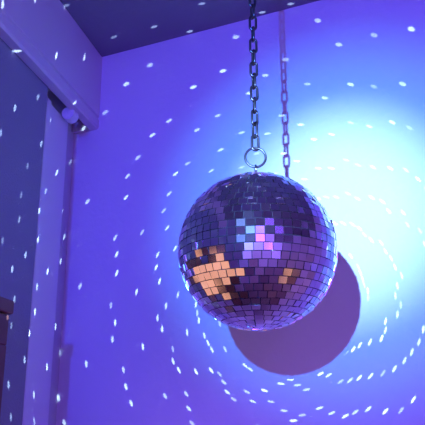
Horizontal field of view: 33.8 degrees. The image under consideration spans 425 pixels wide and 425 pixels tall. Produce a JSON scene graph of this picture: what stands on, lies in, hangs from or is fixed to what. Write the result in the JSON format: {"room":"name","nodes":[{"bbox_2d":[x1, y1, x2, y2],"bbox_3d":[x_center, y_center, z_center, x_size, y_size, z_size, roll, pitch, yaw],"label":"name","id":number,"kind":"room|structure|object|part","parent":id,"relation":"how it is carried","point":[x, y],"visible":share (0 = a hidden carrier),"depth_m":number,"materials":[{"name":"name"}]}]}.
{"room":"entertainment venue","nodes":[
{"label":"entertainment venue","id":0,"kind":"room"},
{"bbox_2d":[47,88,73,424],"bbox_3d":[-0.759,0.281,-0.591,0.100,2.412,3.790,-4,-18,12],"label":"wall","id":1,"kind":"structure","parent":0,"point":[56,103],"depth_m":1.37,"materials":[{"name":"grey paint"}]},
{"bbox_2d":[22,98,51,424],"bbox_3d":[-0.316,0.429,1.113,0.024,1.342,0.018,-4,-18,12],"label":"window","id":2,"kind":"structure","parent":1,"relation":"in","point":[48,108],"depth_m":1.21,"materials":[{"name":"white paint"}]},
{"bbox_2d":[27,105,67,424],"bbox_3d":[-0.306,0.876,1.034,0.018,2.242,0.082,-4,-18,12],"label":"trim","id":3,"kind":"structure","parent":1,"relation":"attached to","point":[40,384],"depth_m":1.27,"materials":[{"name":"white paint"}]},
{"bbox_2d":[0,0,101,424],"bbox_3d":[-0.549,0.004,0.082,0.062,1.480,2.596,-4,-18,12],"label":"roller blind","id":4,"kind":"object","parent":1,"relation":"attached to","point":[42,47],"visible":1,"depth_m":1.16,"materials":[{"name":"white fabric"}]},
{"bbox_3d":[-0.278,-0.190,1.368,0.026,0.026,0.022,-4,-18,12],"label":"knob","id":5,"kind":"part","parent":4,"relation":"part of","materials":[{"name":"white plastic"}]},
{"bbox_2d":[60,0,319,56],"bbox_3d":[0.221,-1.053,-0.651,3.400,0.100,3.899,-8,-19,24],"label":"ceiling","id":6,"kind":"structure","parent":0,"point":[112,26],"depth_m":1.35,"materials":[{"name":"grey paint"}]},
{"bbox_2d":[244,0,266,167],"bbox_3d":[0.057,-0.265,0.984,0.029,0.433,0.012,-5,-18,15],"label":"hanging chain","id":7,"kind":"object","parent":6,"relation":"hanging from","point":[252,16],"visible":1,"depth_m":0.95,"materials":[{"name":"grey metal"}]},
{"bbox_2d":[178,164,337,331],"bbox_3d":[0.057,0.041,0.889,0.201,0.217,0.201,-8,-19,24],"label":"disco ball","id":8,"kind":"object","parent":7,"relation":"hanging from","point":[258,251],"visible":1,"depth_m":0.81,"materials":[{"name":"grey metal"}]},
{"bbox_2d":[56,0,424,424],"bbox_3d":[1.083,0.649,0.592,3.294,2.412,0.100,-8,-19,24],"label":"wall","id":9,"kind":"structure","parent":0,"point":[340,105],"depth_m":1.24,"materials":[{"name":"white paint"}]},
{"bbox_3d":[0.221,1.345,-1.398,3.400,0.100,3.899,-8,-19,24],"label":"floor","id":10,"kind":"structure","parent":0,"visible":0},
{"bbox_2d":[0,296,13,413],"bbox_3d":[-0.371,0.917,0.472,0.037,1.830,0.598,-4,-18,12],"label":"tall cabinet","id":11,"kind":"object","parent":10,"relation":"on","point":[6,305],"visible":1,"depth_m":0.98,"materials":[{"name":"brown wood"}]},
{"bbox_3d":[-0.327,0.127,0.865,0.007,0.043,0.290,-4,-18,12],"label":"door rail","id":12,"kind":"part","parent":11,"relation":"part of","materials":[{"name":"brown wood"}]}
]}

